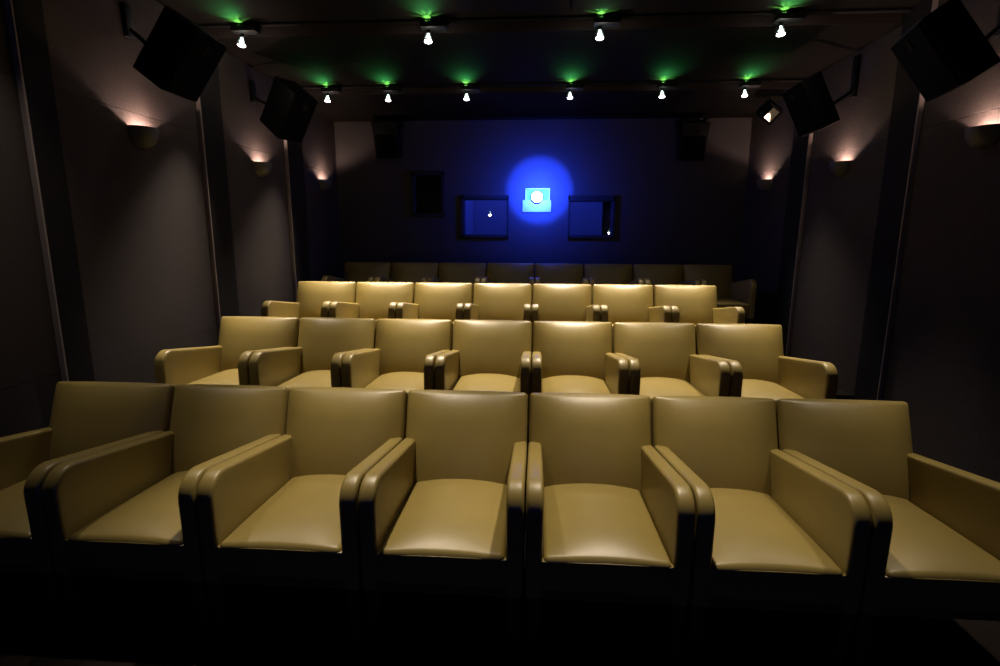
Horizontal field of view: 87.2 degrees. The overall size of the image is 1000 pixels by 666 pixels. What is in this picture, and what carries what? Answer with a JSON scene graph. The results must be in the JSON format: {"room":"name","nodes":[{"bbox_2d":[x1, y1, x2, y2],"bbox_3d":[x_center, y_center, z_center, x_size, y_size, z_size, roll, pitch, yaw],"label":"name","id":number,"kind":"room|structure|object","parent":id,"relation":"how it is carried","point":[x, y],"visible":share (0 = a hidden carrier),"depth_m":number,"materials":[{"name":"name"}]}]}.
{"room":"auditorium","nodes":[
{"label":"auditorium","id":0,"kind":"room"},
{"bbox_2d":[0,0,341,436],"bbox_3d":[-2.573,-0.402,1.916,0.140,3.180,10.640,1,10,4],"label":"wall","id":1,"kind":"structure","parent":0,"point":[139,217],"depth_m":3.40,"materials":[{"name":"grey paint"}]},
{"bbox_2d":[4,0,94,381],"bbox_3d":[-2.425,-0.562,2.869,0.044,3.150,0.182,1,10,4],"label":"pillar","id":2,"kind":"structure","parent":1,"relation":"attached to","point":[25,18],"depth_m":2.81,"materials":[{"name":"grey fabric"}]},
{"bbox_2d":[127,125,158,147],"bbox_3d":[-2.330,-1.292,3.477,0.118,0.125,0.210,1,10,4],"label":"wall sconce","id":3,"kind":"object","parent":1,"relation":"attached to","point":[142,136],"visible":1,"depth_m":3.42,"materials":[{"name":"paint"}]},
{"bbox_2d":[120,2,225,101],"bbox_3d":[-2.080,-1.780,3.270,0.623,0.576,0.309,1,10,4],"label":"loudspeaker","id":4,"kind":"object","parent":1,"relation":"attached to","point":[178,56],"visible":1,"depth_m":3.17,"materials":[{"name":"black plastic"}]},
{"bbox_2d":[162,29,225,101],"bbox_3d":[-1.904,-1.658,3.280,0.270,0.333,0.301,1,10,4],"label":"grille","id":5,"kind":"object","parent":4,"relation":"attached to","point":[190,57],"depth_m":3.20,"materials":[{"name":"black fabric"}]},
{"bbox_2d":[193,21,239,340],"bbox_3d":[-2.322,-0.836,4.355,0.044,3.150,0.292,1,10,4],"label":"pillar","id":6,"kind":"structure","parent":1,"relation":"attached to","point":[208,105],"depth_m":4.28,"materials":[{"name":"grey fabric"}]},
{"bbox_2d":[253,161,271,176],"bbox_3d":[-2.226,-1.547,4.978,0.118,0.125,0.210,1,10,4],"label":"wall sconce","id":7,"kind":"object","parent":1,"relation":"attached to","point":[262,169],"visible":1,"depth_m":4.92,"materials":[{"name":"paint"}]},
{"bbox_2d":[249,76,316,142],"bbox_3d":[-1.972,-2.012,4.734,0.679,0.551,0.244,6,12,29],"label":"loudspeaker","id":8,"kind":"object","parent":1,"relation":"attached to","point":[288,110],"visible":1,"depth_m":4.62,"materials":[{"name":"black plastic"}]},
{"bbox_2d":[279,95,316,142],"bbox_3d":[-1.788,-1.889,4.652,0.257,0.340,0.238,6,12,29],"label":"grille","id":9,"kind":"object","parent":8,"relation":"attached to","point":[296,112],"depth_m":4.60,"materials":[{"name":"black fabric"}]},
{"bbox_2d":[284,140,310,302],"bbox_3d":[-2.223,-1.102,5.798,0.044,3.150,0.382,1,10,4],"label":"trim","id":10,"kind":"structure","parent":1,"relation":"attached to","point":[293,151],"depth_m":5.71,"materials":[{"name":"grey fabric"}]},
{"bbox_2d":[319,179,331,190],"bbox_3d":[-2.125,-1.812,6.440,0.118,0.125,0.210,1,10,4],"label":"wall sconce","id":11,"kind":"object","parent":1,"relation":"attached to","point":[325,184],"visible":1,"depth_m":6.38,"materials":[{"name":"paint"}]},
{"bbox_2d":[422,213,506,234],"bbox_3d":[0.318,-1.704,7.877,4.200,3.200,1.800,1,10,4],"label":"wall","id":12,"kind":"structure","parent":0,"point":[422,213],"depth_m":8.74,"materials":[{"name":"paint"}]},
{"bbox_2d":[0,352,999,665],"bbox_3d":[0.109,1.073,2.003,5.448,0.571,10.640,1,10,4],"label":"floor","id":13,"kind":"structure","parent":0,"point":[132,621],"depth_m":2.09,"materials":[{"name":"carpet"}]},
{"bbox_2d":[0,381,175,628],"bbox_3d":[-2.013,0.711,2.448,0.637,0.804,0.877,1,10,4],"label":"armchair","id":14,"kind":"object","parent":13,"relation":"on","point":[87,417],"visible":0.47,"depth_m":2.54,"materials":[{"name":"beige leather"}]},
{"bbox_2d":[0,480,31,564],"bbox_3d":[-2.021,0.769,2.353,0.494,0.197,0.660,1,10,4],"label":"seat cushion","id":15,"kind":"object","parent":14,"relation":"on","point":[15,527],"depth_m":2.04,"materials":[{"name":"beige leather"}]},
{"bbox_2d":[42,384,288,637],"bbox_3d":[-1.393,0.721,2.407,0.595,0.804,0.877,1,10,4],"label":"armchair","id":16,"kind":"object","parent":13,"relation":"on","point":[128,510],"visible":0.69,"depth_m":2.10,"materials":[{"name":"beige leather"}]},
{"bbox_2d":[68,471,187,571],"bbox_3d":[-1.400,0.779,2.312,0.462,0.197,0.660,1,10,4],"label":"seat cushion","id":17,"kind":"object","parent":16,"relation":"on","point":[136,527],"depth_m":2.02,"materials":[{"name":"beige leather"}]},
{"bbox_2d":[154,316,299,384],"bbox_3d":[-1.899,0.328,3.835,0.629,0.804,0.877,1,10,4],"label":"armchair","id":18,"kind":"object","parent":13,"relation":"on","point":[226,363],"visible":0.44,"depth_m":3.96,"materials":[{"name":"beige leather"}]},
{"bbox_2d":[188,369,238,384],"bbox_3d":[-1.907,0.386,3.740,0.488,0.197,0.660,1,10,4],"label":"seat cushion","id":19,"kind":"object","parent":18,"relation":"on","point":[200,376],"depth_m":3.67,"materials":[{"name":"beige leather"}]},
{"bbox_2d":[196,387,407,645],"bbox_3d":[-0.790,0.731,2.367,0.602,0.804,0.877,1,10,4],"label":"armchair","id":20,"kind":"object","parent":13,"relation":"on","point":[283,510],"visible":0.78,"depth_m":2.08,"materials":[{"name":"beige leather"}]},
{"bbox_2d":[220,474,345,578],"bbox_3d":[-0.797,0.789,2.272,0.467,0.197,0.660,1,10,4],"label":"seat cushion","id":21,"kind":"object","parent":20,"relation":"on","point":[289,528],"depth_m":1.99,"materials":[{"name":"beige leather"}]},
{"bbox_2d":[261,281,356,318],"bbox_3d":[-1.814,-0.077,5.161,0.615,0.804,0.877,1,10,4],"label":"armchair","id":22,"kind":"object","parent":13,"relation":"on","point":[314,298],"visible":0.3,"depth_m":5.31,"materials":[{"name":"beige leather"}]},
{"bbox_2d":[249,317,375,388],"bbox_3d":[-1.281,0.338,3.794,0.598,0.804,0.877,1,10,4],"label":"armchair","id":23,"kind":"object","parent":13,"relation":"on","point":[323,343],"visible":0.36,"depth_m":3.92,"materials":[{"name":"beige leather"}]},
{"bbox_2d":[278,370,330,388],"bbox_3d":[-1.289,0.396,3.699,0.464,0.197,0.660,1,10,4],"label":"seat cushion","id":24,"kind":"object","parent":23,"relation":"on","point":[288,378],"depth_m":3.64,"materials":[{"name":"beige leather"}]},
{"bbox_2d":[322,262,391,283],"bbox_3d":[-1.698,-0.443,6.384,0.599,0.804,0.877,1,10,4],"label":"armchair","id":25,"kind":"object","parent":13,"relation":"on","point":[355,272],"visible":0.22,"depth_m":6.56,"materials":[{"name":"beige leather"}]},
{"bbox_2d":[329,282,414,319],"bbox_3d":[-1.201,-0.067,5.120,0.602,0.804,0.877,1,10,4],"label":"armchair","id":26,"kind":"object","parent":13,"relation":"on","point":[374,300],"visible":0.27,"depth_m":5.27,"materials":[{"name":"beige leather"}]},
{"bbox_2d":[341,319,452,391],"bbox_3d":[-0.682,0.348,3.755,0.591,0.804,0.877,1,10,4],"label":"armchair","id":27,"kind":"object","parent":13,"relation":"on","point":[403,357],"visible":0.51,"depth_m":3.88,"materials":[{"name":"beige leather"}]},
{"bbox_2d":[365,372,423,391],"bbox_3d":[-0.690,0.406,3.659,0.458,0.197,0.660,1,10,4],"label":"seat cushion","id":28,"kind":"object","parent":27,"relation":"on","point":[407,381],"depth_m":3.61,"materials":[{"name":"beige leather"}]},
{"bbox_2d":[374,262,438,284],"bbox_3d":[-1.094,-0.433,6.344,0.600,0.804,0.877,1,10,4],"label":"armchair","id":29,"kind":"object","parent":13,"relation":"on","point":[414,272],"visible":0.31,"depth_m":6.52,"materials":[{"name":"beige leather"}]},
{"bbox_2d":[396,282,473,321],"bbox_3d":[-0.597,-0.057,5.080,0.597,0.804,0.877,1,10,4],"label":"armchair","id":30,"kind":"object","parent":13,"relation":"on","point":[432,300],"visible":0.3,"depth_m":5.23,"materials":[{"name":"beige leather"}]},
{"bbox_2d":[358,390,527,654],"bbox_3d":[-0.185,0.741,2.327,0.598,0.804,0.877,1,10,4],"label":"armchair","id":31,"kind":"object","parent":13,"relation":"on","point":[443,511],"visible":0.98,"depth_m":2.08,"materials":[{"name":"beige leather"}]},
{"bbox_2d":[379,479,506,586],"bbox_3d":[-0.192,0.799,2.232,0.464,0.197,0.660,1,10,4],"label":"seat cushion","id":32,"kind":"object","parent":31,"relation":"on","point":[436,532],"depth_m":1.98,"materials":[{"name":"beige leather"}]},
{"bbox_2d":[427,263,486,286],"bbox_3d":[-0.490,-0.423,6.304,0.598,0.804,0.877,1,10,4],"label":"armchair","id":33,"kind":"object","parent":13,"relation":"on","point":[472,273],"visible":0.32,"depth_m":6.47,"materials":[{"name":"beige leather"}]},
{"bbox_2d":[435,320,531,446],"bbox_3d":[-0.082,0.358,3.715,0.600,0.804,0.877,1,10,4],"label":"armchair","id":34,"kind":"object","parent":13,"relation":"on","point":[485,355],"visible":0.64,"depth_m":3.84,"materials":[{"name":"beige leather"}]},
{"bbox_2d":[452,374,519,391],"bbox_3d":[-0.089,0.416,3.620,0.466,0.197,0.660,1,10,4],"label":"seat cushion","id":35,"kind":"object","parent":34,"relation":"on","point":[472,382],"depth_m":3.59,"materials":[{"name":"beige leather"}]},
{"bbox_2d":[463,283,531,320],"bbox_3d":[0.001,-0.047,5.041,0.590,0.804,0.877,1,10,4],"label":"armchair","id":36,"kind":"object","parent":13,"relation":"on","point":[491,301],"visible":0.43,"depth_m":5.19,"materials":[{"name":"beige leather"}]},
{"bbox_2d":[481,263,533,310],"bbox_3d":[0.109,-0.413,6.264,0.592,0.804,0.877,1,10,4],"label":"armchair","id":37,"kind":"object","parent":13,"relation":"on","point":[496,272],"visible":0.32,"depth_m":6.43,"materials":[{"name":"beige leather"}]},
{"bbox_2d":[535,263,588,283],"bbox_3d":[0.707,-0.404,6.225,0.594,0.804,0.877,1,10,4],"label":"armchair","id":38,"kind":"object","parent":13,"relation":"on","point":[545,273],"visible":0.23,"depth_m":6.39,"materials":[{"name":"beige leather"}]},
{"bbox_2d":[531,284,599,352],"bbox_3d":[0.597,-0.037,5.001,0.593,0.804,0.877,1,10,4],"label":"armchair","id":39,"kind":"object","parent":13,"relation":"on","point":[550,302],"visible":0.44,"depth_m":5.15,"materials":[{"name":"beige leather"}]},
{"bbox_2d":[531,321,628,393],"bbox_3d":[0.519,0.368,3.675,0.594,0.804,0.877,1,10,4],"label":"armchair","id":40,"kind":"object","parent":13,"relation":"on","point":[568,356],"visible":0.61,"depth_m":3.80,"materials":[{"name":"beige leather"}]},
{"bbox_2d":[542,375,610,393],"bbox_3d":[0.512,0.426,3.580,0.461,0.197,0.660,1,10,4],"label":"seat cushion","id":41,"kind":"object","parent":40,"relation":"on","point":[598,384],"depth_m":3.56,"materials":[{"name":"beige leather"}]},
{"bbox_2d":[525,393,694,663],"bbox_3d":[0.411,0.751,2.288,0.586,0.804,0.877,1,10,4],"label":"armchair","id":42,"kind":"object","parent":13,"relation":"on","point":[609,519],"visible":1,"depth_m":2.03,"materials":[{"name":"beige leather"}]},
{"bbox_2d":[543,483,671,594],"bbox_3d":[0.404,0.809,2.192,0.455,0.197,0.660,1,10,4],"label":"seat cushion","id":43,"kind":"object","parent":42,"relation":"on","point":[599,538],"depth_m":1.94,"materials":[{"name":"beige leather"}]},
{"bbox_2d":[583,264,643,285],"bbox_3d":[1.304,-0.394,6.185,0.591,0.804,0.877,1,10,4],"label":"armchair","id":44,"kind":"object","parent":13,"relation":"on","point":[596,273],"visible":0.3,"depth_m":6.36,"materials":[{"name":"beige leather"}]},
{"bbox_2d":[592,284,670,325],"bbox_3d":[1.196,-0.028,4.962,0.596,0.804,0.877,1,10,4],"label":"armchair","id":45,"kind":"object","parent":13,"relation":"on","point":[617,302],"visible":0.31,"depth_m":5.11,"materials":[{"name":"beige leather"}]},
{"bbox_2d":[632,264,700,286],"bbox_3d":[1.901,-0.384,6.146,0.594,0.804,0.877,1,10,4],"label":"armchair","id":46,"kind":"object","parent":13,"relation":"on","point":[652,274],"visible":0.25,"depth_m":6.32,"materials":[{"name":"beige leather"}]},
{"bbox_2d":[612,322,730,397],"bbox_3d":[1.120,0.378,3.636,0.597,0.804,0.877,1,10,4],"label":"armchair","id":47,"kind":"object","parent":13,"relation":"on","point":[662,358],"visible":0.51,"depth_m":3.76,"materials":[{"name":"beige leather"}]},
{"bbox_2d":[640,377,703,397],"bbox_3d":[1.112,0.436,3.540,0.463,0.197,0.660,1,10,4],"label":"seat cushion","id":48,"kind":"object","parent":47,"relation":"on","point":[651,387],"depth_m":3.49,"materials":[{"name":"beige leather"}]},
{"bbox_2d":[653,285,744,325],"bbox_3d":[1.804,-0.018,4.921,0.609,0.804,0.877,1,10,4],"label":"armchair","id":49,"kind":"object","parent":13,"relation":"on","point":[695,304],"visible":0.44,"depth_m":5.07,"materials":[{"name":"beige leather"}]},
{"bbox_2d":[682,264,756,323],"bbox_3d":[2.495,-0.374,6.106,0.584,0.804,0.877,1,10,4],"label":"armchair","id":50,"kind":"object","parent":13,"relation":"on","point":[742,294],"visible":0.45,"depth_m":6.22,"materials":[{"name":"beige leather"}]},
{"bbox_2d":[717,296,747,314],"bbox_3d":[2.487,-0.316,6.011,0.453,0.197,0.660,1,10,4],"label":"seat cushion","id":51,"kind":"object","parent":50,"relation":"on","point":[722,301],"depth_m":5.72,"materials":[{"name":"beige leather"}]},
{"bbox_2d":[651,396,871,665],"bbox_3d":[0.997,0.760,2.249,0.576,0.804,0.877,1,10,4],"label":"armchair","id":52,"kind":"object","parent":13,"relation":"on","point":[773,531],"visible":0.79,"depth_m":1.95,"materials":[{"name":"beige leather"}]},
{"bbox_2d":[710,488,842,603],"bbox_3d":[0.990,0.818,2.154,0.447,0.197,0.660,1,10,4],"label":"seat cushion","id":53,"kind":"object","parent":52,"relation":"on","point":[767,549],"depth_m":1.88,"materials":[{"name":"beige leather"}]},
{"bbox_2d":[695,323,837,399],"bbox_3d":[1.731,0.388,3.595,0.617,0.804,0.877,1,10,4],"label":"armchair","id":54,"kind":"object","parent":13,"relation":"on","point":[754,354],"visible":0.46,"depth_m":3.71,"materials":[{"name":"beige leather"}]},
{"bbox_2d":[741,379,804,399],"bbox_3d":[1.724,0.446,3.500,0.479,0.197,0.660,1,10,4],"label":"seat cushion","id":55,"kind":"object","parent":54,"relation":"on","point":[776,389],"depth_m":3.44,"materials":[{"name":"beige leather"}]},
{"bbox_2d":[775,399,999,665],"bbox_3d":[1.587,0.770,2.210,0.594,0.804,0.877,1,10,4],"label":"armchair","id":56,"kind":"object","parent":13,"relation":"on","point":[934,546],"visible":0.62,"depth_m":2.01,"materials":[{"name":"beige leather"}]},
{"bbox_2d":[883,495,999,611],"bbox_3d":[1.579,0.828,2.115,0.461,0.197,0.660,1,10,4],"label":"seat cushion","id":57,"kind":"object","parent":56,"relation":"on","point":[938,560],"depth_m":1.83,"materials":[{"name":"beige leather"}]},
{"bbox_2d":[155,0,923,121],"bbox_3d":[0.121,-1.904,1.453,5.448,0.335,10.640,1,10,4],"label":"ceiling","id":58,"kind":"structure","parent":0,"point":[728,47],"depth_m":4.38,"materials":[{"name":"black paint"}]},
{"bbox_2d":[301,78,805,88],"bbox_3d":[0.383,-2.496,5.264,5.208,0.023,0.036,1,10,4],"label":"track","id":59,"kind":"object","parent":58,"relation":"attached to","point":[801,79],"visible":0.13,"depth_m":5.24,"materials":[{"name":"black metal"}]},
{"bbox_2d":[321,86,341,102],"bbox_3d":[-1.729,-2.452,5.392,0.192,0.141,0.090,1,10,4],"label":"track spotlight","id":60,"kind":"object","parent":59,"relation":"attached to","point":[325,90],"visible":1,"depth_m":5.38,"materials":[{"name":"black"}]},
{"bbox_2d":[382,85,402,101],"bbox_3d":[-1.095,-2.441,5.350,0.192,0.141,0.090,1,10,4],"label":"track spotlight","id":61,"kind":"object","parent":59,"relation":"attached to","point":[386,89],"visible":1,"depth_m":5.34,"materials":[{"name":"black"}]},
{"bbox_2d":[461,84,480,100],"bbox_3d":[-0.289,-2.428,5.297,0.192,0.141,0.090,1,10,4],"label":"track spotlight","id":62,"kind":"object","parent":59,"relation":"attached to","point":[465,88],"visible":1,"depth_m":5.27,"materials":[{"name":"black"}]},
{"bbox_2d":[565,82,584,99],"bbox_3d":[0.750,-2.411,5.228,0.192,0.141,0.090,1,10,4],"label":"track spotlight","id":63,"kind":"object","parent":59,"relation":"attached to","point":[570,86],"visible":1,"depth_m":5.20,"materials":[{"name":"black"}]},
{"bbox_2d":[657,81,677,97],"bbox_3d":[1.653,-2.396,5.169,0.192,0.141,0.090,1,10,4],"label":"track spotlight","id":64,"kind":"object","parent":59,"relation":"attached to","point":[663,85],"visible":1,"depth_m":5.15,"materials":[{"name":"black"}]},
{"bbox_2d":[739,80,761,96],"bbox_3d":[2.446,-2.383,5.116,0.192,0.141,0.090,1,10,4],"label":"track spotlight","id":65,"kind":"object","parent":59,"relation":"attached to","point":[747,84],"visible":1,"depth_m":5.08,"materials":[{"name":"black metal"}]},
{"bbox_2d":[198,7,912,27],"bbox_3d":[0.286,-2.299,3.840,5.208,0.023,0.036,1,10,4],"label":"track","id":66,"kind":"object","parent":58,"relation":"attached to","point":[909,9],"visible":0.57,"depth_m":3.82,"materials":[{"name":"black metal"}]},
{"bbox_2d":[230,23,261,47],"bbox_3d":[-1.915,-2.253,3.973,0.200,0.147,0.094,1,10,4],"label":"track spotlight","id":67,"kind":"object","parent":66,"relation":"attached to","point":[241,30],"visible":1,"depth_m":3.95,"materials":[{"name":"black metal"}]},
{"bbox_2d":[420,18,448,43],"bbox_3d":[-0.482,-2.229,3.878,0.200,0.147,0.094,1,10,4],"label":"track spotlight","id":68,"kind":"object","parent":66,"relation":"attached to","point":[426,25],"visible":1,"depth_m":3.85,"materials":[{"name":"black metal"}]},
{"bbox_2d":[593,14,621,40],"bbox_3d":[0.778,-2.208,3.795,0.200,0.147,0.094,1,10,4],"label":"track spotlight","id":69,"kind":"object","parent":66,"relation":"attached to","point":[600,21],"visible":1,"depth_m":3.77,"materials":[{"name":"black metal"}]},
{"bbox_2d":[773,10,806,36],"bbox_3d":[2.050,-2.187,3.711,0.200,0.147,0.094,1,10,4],"label":"track spotlight","id":70,"kind":"object","parent":66,"relation":"attached to","point":[784,17],"visible":1,"depth_m":3.69,"materials":[{"name":"black metal"}]},
{"bbox_2d":[570,0,648,9],"bbox_3d":[0.722,-2.201,3.400,0.510,0.057,0.350,1,10,4],"label":"ceiling box","id":71,"kind":"object","parent":58,"relation":"attached to","point":[574,4],"visible":1,"depth_m":3.50,"materials":[{"name":"black fabric"}]},
{"bbox_2d":[756,96,783,125],"bbox_3d":[2.805,-2.306,5.436,0.263,0.296,0.316,1,10,4],"label":"floodlight","id":72,"kind":"object","parent":58,"relation":"hanging from","point":[769,111],"visible":1,"depth_m":5.41,"materials":[{"name":"black metal"}]},
{"bbox_2d":[334,117,751,283],"bbox_3d":[0.474,-1.341,6.934,5.448,3.230,0.160,1,10,4],"label":"wall","id":73,"kind":"structure","parent":0,"point":[669,210],"depth_m":6.75,"materials":[{"name":"paint"}]},
{"bbox_2d":[371,116,403,158],"bbox_3d":[-1.403,-2.439,6.600,0.329,0.499,0.361,1,10,4],"label":"loudspeaker","id":74,"kind":"object","parent":73,"relation":"attached to","point":[387,134],"visible":1,"depth_m":6.48,"materials":[{"name":"black plastic"}]},
{"bbox_2d":[374,135,397,157],"bbox_3d":[-1.411,-2.309,6.505,0.270,0.258,0.074,1,10,4],"label":"grille","id":75,"kind":"object","parent":74,"relation":"attached to","point":[386,146],"depth_m":6.50,"materials":[{"name":"black fabric"}]},
{"bbox_2d":[411,171,444,216],"bbox_3d":[-0.935,-1.821,6.926,0.440,0.575,0.172,1,10,4],"label":"window","id":76,"kind":"structure","parent":73,"relation":"in","point":[427,188],"depth_m":6.93,"materials":[{"name":"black glass"}]},
{"bbox_2d":[461,195,508,237],"bbox_3d":[-0.195,-1.531,6.929,0.627,0.540,0.172,1,10,4],"label":"window","id":77,"kind":"structure","parent":73,"relation":"in","point":[480,214],"depth_m":6.93,"materials":[{"name":"clear glass"}]},
{"bbox_2d":[522,188,550,211],"bbox_3d":[0.478,-1.720,6.809,0.370,0.300,0.147,1,10,4],"label":"projector","id":78,"kind":"object","parent":73,"relation":"attached to","point":[536,199],"visible":1,"depth_m":6.78,"materials":[{"name":"white plastic"}]},
{"bbox_2d":[567,195,615,237],"bbox_3d":[1.183,-1.508,6.838,0.600,0.540,0.172,1,10,4],"label":"window","id":79,"kind":"structure","parent":73,"relation":"in","point":[589,216],"depth_m":6.84,"materials":[{"name":"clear glass"}]},
{"bbox_2d":[675,116,710,160],"bbox_3d":[2.318,-2.333,6.362,0.329,0.499,0.361,1,10,4],"label":"loudspeaker","id":80,"kind":"object","parent":73,"relation":"attached to","point":[692,136],"visible":1,"depth_m":6.24,"materials":[{"name":"black plastic"}]},
{"bbox_2d":[681,136,706,159],"bbox_3d":[2.310,-2.204,6.268,0.270,0.258,0.074,1,10,4],"label":"grille","id":81,"kind":"object","parent":80,"relation":"attached to","point":[692,147],"depth_m":6.26,"materials":[{"name":"black fabric"}]},
{"bbox_2d":[738,0,999,482],"bbox_3d":[2.803,-0.313,1.561,0.140,3.180,10.640,1,10,4],"label":"wall","id":82,"kind":"structure","parent":0,"point":[943,362],"depth_m":3.63,"materials":[{"name":"grey paint"}]},
{"bbox_2d":[757,179,771,190],"bbox_3d":[2.992,-1.679,5.984,0.118,0.125,0.210,1,10,4],"label":"wall sconce","id":83,"kind":"object","parent":82,"relation":"attached to","point":[763,184],"visible":1,"depth_m":5.92,"materials":[{"name":"paint"}]},
{"bbox_2d":[774,73,815,356],"bbox_3d":[2.982,-0.996,5.345,0.044,3.150,0.342,1,10,4],"label":"trim","id":84,"kind":"structure","parent":82,"relation":"attached to","point":[801,146],"depth_m":5.31,"materials":[{"name":"grey fabric"}]},
{"bbox_2d":[782,55,861,136],"bbox_3d":[2.654,-1.954,4.277,0.572,0.620,0.323,1,10,4],"label":"loudspeaker","id":85,"kind":"object","parent":82,"relation":"attached to","point":[811,107],"visible":1,"depth_m":4.18,"materials":[{"name":"black plastic"}]},
{"bbox_2d":[782,82,820,136],"bbox_3d":[2.470,-1.829,4.313,0.204,0.358,0.315,1,10,4],"label":"grille","id":86,"kind":"object","parent":85,"relation":"attached to","point":[802,100],"depth_m":4.22,"materials":[{"name":"black fabric"}]},
{"bbox_2d":[829,160,851,176],"bbox_3d":[2.889,-1.398,4.495,0.118,0.125,0.210,1,10,4],"label":"wall sconce","id":87,"kind":"object","parent":82,"relation":"attached to","point":[837,168],"visible":1,"depth_m":4.43,"materials":[{"name":"paint"}]},
{"bbox_2d":[853,0,938,400],"bbox_3d":[2.880,-0.725,3.873,0.044,3.150,0.292,1,10,4],"label":"pillar","id":88,"kind":"structure","parent":82,"relation":"attached to","point":[908,102],"depth_m":3.84,"materials":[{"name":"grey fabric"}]},
{"bbox_2d":[891,0,999,101],"bbox_3d":[2.527,-1.631,2.870,0.581,0.606,0.421,3,11,14],"label":"loudspeaker","id":89,"kind":"object","parent":82,"relation":"attached to","point":[945,50],"visible":1,"depth_m":2.74,"materials":[{"name":"black plastic"}]},
{"bbox_2d":[891,20,963,101],"bbox_3d":[2.375,-1.505,2.934,0.242,0.334,0.396,4,11,18],"label":"grille","id":90,"kind":"object","parent":89,"relation":"attached to","point":[931,53],"depth_m":2.81,"materials":[{"name":"black fabric"}]},
{"bbox_2d":[964,123,999,149],"bbox_3d":[2.790,-1.135,3.063,0.118,0.125,0.210,1,10,4],"label":"wall sconce","id":91,"kind":"object","parent":82,"relation":"attached to","point":[980,137],"visible":1,"depth_m":3.01,"materials":[{"name":"paint"}]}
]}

